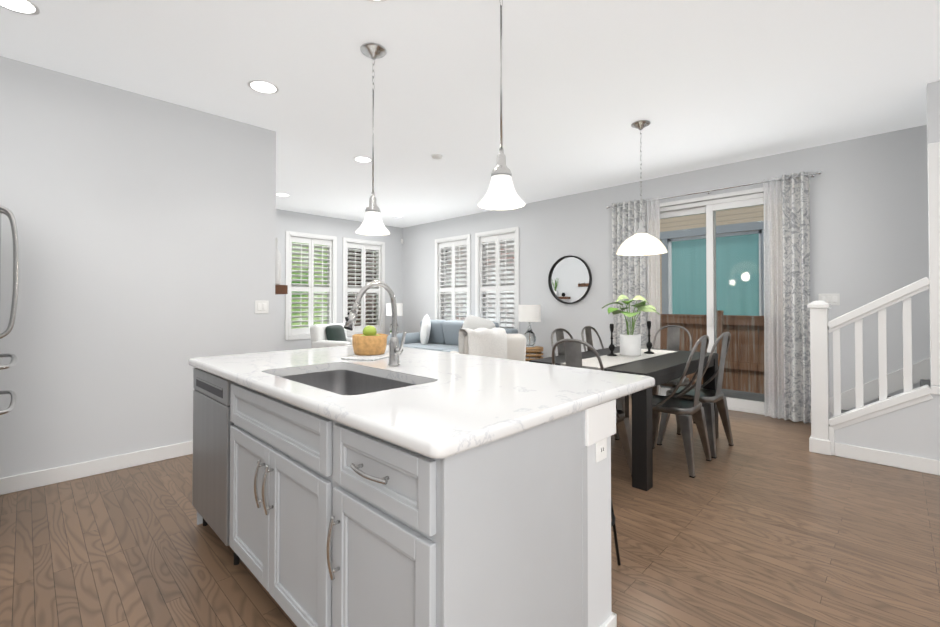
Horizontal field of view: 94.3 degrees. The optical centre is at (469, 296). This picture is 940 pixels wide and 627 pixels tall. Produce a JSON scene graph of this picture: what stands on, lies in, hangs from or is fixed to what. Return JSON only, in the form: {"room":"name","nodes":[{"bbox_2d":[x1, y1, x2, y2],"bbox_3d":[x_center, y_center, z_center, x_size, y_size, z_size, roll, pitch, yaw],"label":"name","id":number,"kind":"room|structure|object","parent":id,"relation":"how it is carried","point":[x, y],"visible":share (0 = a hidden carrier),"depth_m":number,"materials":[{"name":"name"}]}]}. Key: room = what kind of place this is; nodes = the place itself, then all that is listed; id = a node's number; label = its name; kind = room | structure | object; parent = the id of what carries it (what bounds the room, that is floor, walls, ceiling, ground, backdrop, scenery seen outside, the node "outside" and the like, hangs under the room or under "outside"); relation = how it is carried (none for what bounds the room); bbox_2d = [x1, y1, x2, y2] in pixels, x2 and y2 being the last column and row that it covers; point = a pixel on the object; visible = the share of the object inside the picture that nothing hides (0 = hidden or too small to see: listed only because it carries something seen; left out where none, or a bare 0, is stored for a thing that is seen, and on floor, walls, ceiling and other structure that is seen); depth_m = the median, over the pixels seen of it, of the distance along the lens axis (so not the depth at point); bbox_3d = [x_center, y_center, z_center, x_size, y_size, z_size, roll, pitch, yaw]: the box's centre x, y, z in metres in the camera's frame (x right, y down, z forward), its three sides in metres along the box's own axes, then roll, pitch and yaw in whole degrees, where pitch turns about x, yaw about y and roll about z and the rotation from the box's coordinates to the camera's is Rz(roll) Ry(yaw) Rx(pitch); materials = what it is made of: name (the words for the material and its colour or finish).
{"room":"open-plan kitchen","nodes":[
{"label":"open-plan kitchen","id":0,"kind":"room"},
{"bbox_2d":[0,56,929,477],"bbox_3d":[-0.817,-0.143,2.503,10.600,2.800,9.050,-1,-1,44],"label":"wall","id":1,"kind":"structure","parent":0,"point":[150,230],"depth_m":3.52,"materials":[{"name":"paint"}]},
{"bbox_2d":[0,441,192,494],"bbox_3d":[-3.449,1.202,2.289,0.016,0.105,4.786,-1,-1,44],"label":"baseboard","id":2,"kind":"structure","parent":1,"relation":"attached to","point":[20,482],"depth_m":3.06,"materials":[{"name":"white wood"}]},
{"bbox_2d":[255,301,268,313],"bbox_3d":[-1.868,0.096,3.915,0.016,0.116,0.118,-1,-1,44],"label":"light switch","id":3,"kind":"object","parent":1,"relation":"attached to","point":[261,306],"visible":1,"depth_m":3.91,"materials":[{"name":"plastic"}]},
{"bbox_2d":[275,238,287,293],"bbox_3d":[-1.891,-0.288,4.209,0.300,0.536,0.139,-1,-1,44],"label":"wall sconce","id":4,"kind":"object","parent":1,"relation":"attached to","point":[280,288],"visible":0.67,"depth_m":4.14,"materials":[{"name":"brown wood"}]},
{"bbox_2d":[285,231,336,339],"bbox_3d":[-2.877,-0.182,7.848,0.167,1.870,0.950,-1,-1,44],"label":"window","id":5,"kind":"structure","parent":1,"relation":"in","point":[330,246],"depth_m":7.80,"materials":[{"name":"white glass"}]},
{"bbox_2d":[342,237,384,335],"bbox_3d":[-2.124,-0.171,8.616,0.167,1.870,0.940,-1,-1,44],"label":"window","id":6,"kind":"structure","parent":1,"relation":"in","point":[365,246],"depth_m":8.60,"materials":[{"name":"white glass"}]},
{"bbox_2d":[435,234,470,320],"bbox_3d":[-0.286,-0.177,8.196,0.960,1.870,0.167,-1,-1,44],"label":"window","id":7,"kind":"structure","parent":1,"relation":"in","point":[444,250],"depth_m":8.19,"materials":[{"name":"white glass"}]},
{"bbox_2d":[475,227,518,333],"bbox_3d":[0.496,-0.187,7.429,0.970,1.870,0.167,-1,-1,44],"label":"window","id":8,"kind":"structure","parent":1,"relation":"in","point":[482,286],"depth_m":7.40,"materials":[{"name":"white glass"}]},
{"bbox_2d":[548,255,591,303],"bbox_3d":[1.450,-0.241,6.375,0.710,0.710,0.045,-1,-1,44],"label":"mirror","id":9,"kind":"object","parent":1,"relation":"attached to","point":[569,279],"visible":1,"depth_m":6.37,"materials":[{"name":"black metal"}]},
{"bbox_2d":[606,171,821,423],"bbox_3d":[2.677,0.016,5.108,2.290,2.528,0.130,-1,-1,44],"label":"curtains","id":10,"kind":"object","parent":1,"relation":"hanging from","point":[787,375],"visible":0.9,"depth_m":4.57,"materials":[{"name":"grey fabric"}]},
{"bbox_2d":[646,180,809,414],"bbox_3d":[2.833,0.059,5.125,1.880,2.464,0.150,-1,-1,44],"label":"sliding door","id":11,"kind":"structure","parent":1,"relation":"in","point":[710,208],"depth_m":5.10,"materials":[{"name":"clear glass"}]},
{"bbox_2d":[818,294,839,304],"bbox_3d":[3.560,0.031,4.324,0.164,0.116,0.016,-1,-1,44],"label":"light switch","id":12,"kind":"object","parent":1,"relation":"attached to","point":[832,299],"visible":0.9,"depth_m":4.31,"materials":[{"name":"plastic"}]},
{"bbox_2d":[0,396,939,626],"bbox_3d":[-0.817,1.307,2.483,10.600,0.100,9.050,-1,-1,44],"label":"floor","id":13,"kind":"structure","parent":0,"point":[766,521],"depth_m":2.18,"materials":[{"name":"brown wood"}]},
{"bbox_2d":[0,206,18,414],"bbox_3d":[-2.788,0.352,2.107,0.910,1.800,0.836,-1,-1,44],"label":"refrigerator","id":14,"kind":"object","parent":13,"relation":"on","point":[7,212],"visible":1,"depth_m":2.35,"materials":[{"name":"metal"}]},
{"bbox_2d":[310,323,352,347],"bbox_3d":[-2.147,0.896,7.354,0.810,0.852,0.760,0,-1,24],"label":"armchair","id":15,"kind":"object","parent":13,"relation":"on","point":[329,335],"visible":0.48,"depth_m":7.21,"materials":[{"name":"white fabric"}]},
{"bbox_2d":[190,365,616,626],"bbox_3d":[-0.509,0.814,1.967,2.042,0.874,0.884,-1,-1,44],"label":"kitchen island","id":16,"kind":"object","parent":13,"relation":"on","point":[415,488],"depth_m":1.29,"materials":[{"name":"wood"}]},
{"bbox_2d":[188,345,654,464],"bbox_3d":[-0.393,0.356,2.108,2.090,0.040,1.210,-1,-1,44],"label":"island countertop","id":17,"kind":"structure","parent":16,"relation":"on","point":[458,405],"depth_m":1.51,"materials":[{"name":"white stone"}]},
{"bbox_2d":[284,365,415,392],"bbox_3d":[-0.532,0.475,1.843,0.800,0.228,0.440,-1,-1,44],"label":"sink","id":18,"kind":"object","parent":17,"relation":"in","point":[346,380],"depth_m":2.16,"materials":[{"name":"grey metal"}]},
{"bbox_2d":[341,353,399,360],"bbox_3d":[-0.552,0.337,2.453,0.200,0.008,0.300,0,-1,19],"label":"dish towel","id":19,"kind":"object","parent":17,"relation":"on","point":[370,357],"visible":0.58,"depth_m":2.36,"materials":[{"name":"white fabric"}]},
{"bbox_2d":[352,325,386,355],"bbox_3d":[-0.581,0.251,2.525,0.196,0.164,0.196,-1,-1,44],"label":"fruit bowl","id":20,"kind":"object","parent":19,"relation":"on","point":[369,341],"visible":1,"depth_m":2.45,"materials":[{"name":"brown wood"}]},
{"bbox_2d":[344,280,406,366],"bbox_3d":[-0.436,0.130,2.017,0.100,0.410,0.296,-1,-1,44],"label":"faucet","id":21,"kind":"object","parent":17,"relation":"on","point":[395,350],"visible":1,"depth_m":2.08,"materials":[{"name":"silver metal"}]},
{"bbox_2d":[387,314,517,351],"bbox_3d":[-0.354,0.814,7.406,2.344,1.016,0.960,-1,-1,44],"label":"sofa","id":22,"kind":"object","parent":13,"relation":"on","point":[438,335],"visible":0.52,"depth_m":7.59,"materials":[{"name":"blue fabric"}]},
{"bbox_2d":[450,328,526,360],"bbox_3d":[0.193,0.828,5.290,0.800,0.932,0.892,0,-1,-19],"label":"armchair","id":23,"kind":"object","parent":13,"relation":"on","point":[501,343],"visible":0.38,"depth_m":4.88,"materials":[{"name":"white fabric"}]},
{"bbox_2d":[525,346,542,360],"bbox_3d":[0.892,1.036,6.518,0.412,0.550,0.412,-1,-1,44],"label":"side table","id":24,"kind":"object","parent":13,"relation":"on","point":[536,351],"visible":0.19,"depth_m":6.35,"materials":[{"name":"brown wood"}]},
{"bbox_2d":[519,305,540,347],"bbox_3d":[0.892,0.445,6.526,0.330,0.630,0.330,-1,-1,44],"label":"table lamp","id":25,"kind":"object","parent":24,"relation":"on","point":[529,314],"visible":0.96,"depth_m":6.42,"materials":[{"name":"white fabric"}]},
{"bbox_2d":[551,328,619,439],"bbox_3d":[0.998,0.786,3.897,0.487,0.980,0.460,-1,-1,44],"label":"dining chair","id":26,"kind":"object","parent":13,"relation":"on","point":[560,336],"visible":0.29,"depth_m":4.03,"materials":[{"name":"black metal"}]},
{"bbox_2d":[552,339,631,476],"bbox_3d":[0.840,0.774,3.053,0.460,0.980,0.487,-1,-1,44],"label":"dining chair","id":27,"kind":"object","parent":13,"relation":"on","point":[573,355],"visible":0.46,"depth_m":2.94,"materials":[{"name":"black metal"}]},
{"bbox_2d":[581,326,631,412],"bbox_3d":[1.374,0.791,4.284,0.496,0.980,0.476,-1,-1,44],"label":"dining chair","id":28,"kind":"object","parent":13,"relation":"on","point":[620,403],"visible":0.17,"depth_m":4.39,"materials":[{"name":"black metal"}]},
{"bbox_2d":[611,498,620,565],"bbox_3d":[0.492,0.918,2.024,0.350,0.655,0.350,-1,-1,44],"label":"bar stool","id":29,"kind":"object","parent":13,"relation":"on","point":[615,535],"visible":0.08,"depth_m":2.02,"materials":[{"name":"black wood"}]},
{"bbox_2d":[529,346,718,490],"bbox_3d":[1.363,0.893,3.713,0.940,0.760,1.590,-1,-1,44],"label":"dining table","id":30,"kind":"object","parent":13,"relation":"on","point":[662,369],"visible":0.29,"depth_m":3.00,"materials":[{"name":"black wood"}]},
{"bbox_2d":[561,349,676,369],"bbox_3d":[1.307,0.628,3.660,0.340,0.243,1.453,-1,-1,44],"label":"table runner","id":31,"kind":"object","parent":30,"relation":"on","point":[594,364],"visible":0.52,"depth_m":3.48,"materials":[{"name":"white fabric"}]},
{"bbox_2d":[607,324,616,355],"bbox_3d":[1.210,0.370,3.722,0.088,0.270,0.088,-1,-1,44],"label":"candlestick","id":32,"kind":"object","parent":31,"relation":"on","point":[611,347],"visible":1,"depth_m":3.71,"materials":[{"name":"black metal"}]},
{"bbox_2d":[602,295,659,355],"bbox_3d":[1.380,0.245,3.768,0.487,0.522,0.544,-1,-1,44],"label":"potted plant","id":33,"kind":"object","parent":31,"relation":"on","point":[630,344],"visible":1,"depth_m":3.72,"materials":[{"name":"green plant"}]},
{"bbox_2d":[644,321,653,353],"bbox_3d":[1.598,0.364,3.889,0.088,0.287,0.088,-1,-1,44],"label":"candlestick","id":34,"kind":"object","parent":31,"relation":"on","point":[649,345],"visible":1,"depth_m":3.88,"materials":[{"name":"black metal"}]},
{"bbox_2d":[652,325,695,423],"bbox_3d":[1.984,0.793,4.420,0.460,0.980,0.487,-1,-1,44],"label":"dining chair","id":35,"kind":"object","parent":13,"relation":"on","point":[673,335],"visible":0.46,"depth_m":4.56,"materials":[{"name":"black metal"}]},
{"bbox_2d":[652,335,711,477],"bbox_3d":[1.550,0.778,3.356,0.496,0.980,0.476,-1,-1,44],"label":"dining chair","id":36,"kind":"object","parent":13,"relation":"on","point":[684,410],"visible":0.85,"depth_m":3.23,"materials":[{"name":"black metal"}]},
{"bbox_2d":[657,332,733,458],"bbox_3d":[1.935,0.783,3.734,0.496,0.980,0.476,-1,-1,44],"label":"dining chair","id":37,"kind":"object","parent":13,"relation":"on","point":[708,398],"visible":0.83,"depth_m":3.62,"materials":[{"name":"black metal"}]},
{"bbox_2d":[807,277,929,454],"bbox_3d":[3.073,0.567,3.378,0.707,1.404,0.140,-1,-1,44],"label":"stair railing","id":38,"kind":"object","parent":13,"relation":"on","point":[822,326],"visible":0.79,"depth_m":3.48,"materials":[{"name":"white wood"}]},
{"bbox_3d":[-1.497,1.053,8.580,0.500,0.570,0.500,-1,-1,44],"label":"side table","id":39,"kind":"object","parent":13,"relation":"on","visible":0},
{"bbox_2d":[386,303,402,332],"bbox_3d":[-1.498,0.453,8.630,0.330,0.630,0.330,-1,-1,44],"label":"light","id":40,"kind":"object","parent":39,"relation":"on","point":[399,309],"visible":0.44,"depth_m":8.52,"materials":[{"name":"white fabric"}]},
{"bbox_2d":[0,0,939,227],"bbox_3d":[-0.817,-1.593,2.522,10.600,0.100,9.050,-1,-1,44],"label":"ceiling","id":41,"kind":"structure","parent":0,"point":[700,84],"depth_m":3.07,"materials":[{"name":"paint"}]},
{"bbox_2d":[0,0,39,14],"bbox_3d":[-2.402,-1.543,2.290,0.208,0.003,0.208,-1,-1,44],"label":"recessed light","id":42,"kind":"object","parent":41,"relation":"in","point":[24,7],"visible":1,"depth_m":2.32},
{"bbox_2d":[248,80,278,93],"bbox_3d":[-1.514,-1.531,3.197,0.208,0.003,0.208,-1,-1,44],"label":"recessed light","id":43,"kind":"object","parent":41,"relation":"in","point":[261,86],"visible":1,"depth_m":3.20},
{"bbox_2d":[276,193,289,196],"bbox_3d":[-2.755,-1.488,6.402,0.208,0.003,0.208,-1,-1,44],"label":"recessed light","id":44,"kind":"object","parent":41,"relation":"in","point":[283,195],"visible":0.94,"depth_m":6.43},
{"bbox_2d":[353,156,371,162],"bbox_3d":[-1.183,-1.510,4.819,0.208,0.003,0.208,-1,-1,44],"label":"recessed light","id":45,"kind":"object","parent":41,"relation":"in","point":[363,159],"visible":1,"depth_m":4.81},
{"bbox_2d":[356,42,389,234],"bbox_3d":[-0.604,-0.968,2.717,0.210,1.145,0.210,-1,-1,44],"label":"pendant light","id":46,"kind":"object","parent":41,"relation":"hanging from","point":[372,223],"visible":1,"depth_m":2.69,"materials":[{"name":"white glass"}]},
{"bbox_2d":[366,0,387,2],"bbox_3d":[-0.485,-1.545,2.189,0.208,0.003,0.208,-1,-1,44],"label":"recessed light","id":47,"kind":"object","parent":41,"relation":"in","point":[377,1],"visible":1,"depth_m":2.28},
{"bbox_2d":[431,154,442,159],"bbox_3d":[-0.355,-1.499,4.693,0.124,0.030,0.124,-1,-1,44],"label":"smoke detector","id":48,"kind":"object","parent":41,"relation":"attached to","point":[437,156],"visible":1,"depth_m":4.66,"materials":[{"name":"plastic"}]},
{"bbox_2d":[478,0,524,209],"bbox_3d":[0.140,-0.978,1.947,0.210,1.145,0.210,-1,-1,44],"label":"pendant light","id":49,"kind":"object","parent":41,"relation":"hanging from","point":[501,194],"visible":1,"depth_m":1.92,"materials":[{"name":"white glass"}]},
{"bbox_2d":[616,120,667,255],"bbox_3d":[1.506,-0.953,3.842,0.420,1.145,0.420,-1,-1,44],"label":"dining pendant light","id":50,"kind":"object","parent":41,"relation":"hanging from","point":[641,241],"visible":0.98,"depth_m":3.78,"materials":[{"name":"white glass"}]},
{"bbox_2d":[828,81,939,475],"bbox_3d":[4.363,-0.139,2.802,3.403,2.800,1.070,-1,-1,44],"label":"staircase","id":51,"kind":"structure","parent":0,"point":[901,430],"depth_m":3.19,"materials":[{"name":"paint"}]},
{"label":"outside","id":52,"kind":"structure","parent":0,"visible":0},
{"bbox_2d":[448,239,513,326],"bbox_3d":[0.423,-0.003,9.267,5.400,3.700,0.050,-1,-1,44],"label":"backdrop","id":53,"kind":"structure","parent":52,"point":[507,310],"depth_m":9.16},
{"bbox_2d":[661,386,764,401],"bbox_3d":[4.848,1.664,10.474,16.000,0.500,10.300,-1,-1,44],"label":"ground","id":54,"kind":"structure","parent":52,"point":[738,394],"depth_m":5.95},
{"bbox_2d":[660,205,763,350],"bbox_3d":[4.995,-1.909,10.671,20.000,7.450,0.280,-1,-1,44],"label":"neighbouring house","id":55,"kind":"structure","parent":54,"relation":"on","point":[731,306],"depth_m":9.97,"materials":[{"name":"teal paint"}]},
{"bbox_2d":[660,310,764,393],"bbox_3d":[4.488,1.006,7.299,8.058,1.530,0.150,-1,-1,44],"label":"fence","id":56,"kind":"object","parent":54,"relation":"on","point":[754,365],"depth_m":7.34,"materials":[{"name":"brown wood"}]},
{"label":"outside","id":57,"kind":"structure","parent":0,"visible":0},
{"bbox_2d":[291,242,375,328],"bbox_3d":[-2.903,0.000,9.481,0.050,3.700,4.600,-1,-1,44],"label":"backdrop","id":58,"kind":"structure","parent":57,"point":[306,314],"depth_m":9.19,"materials":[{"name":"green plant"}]}
]}

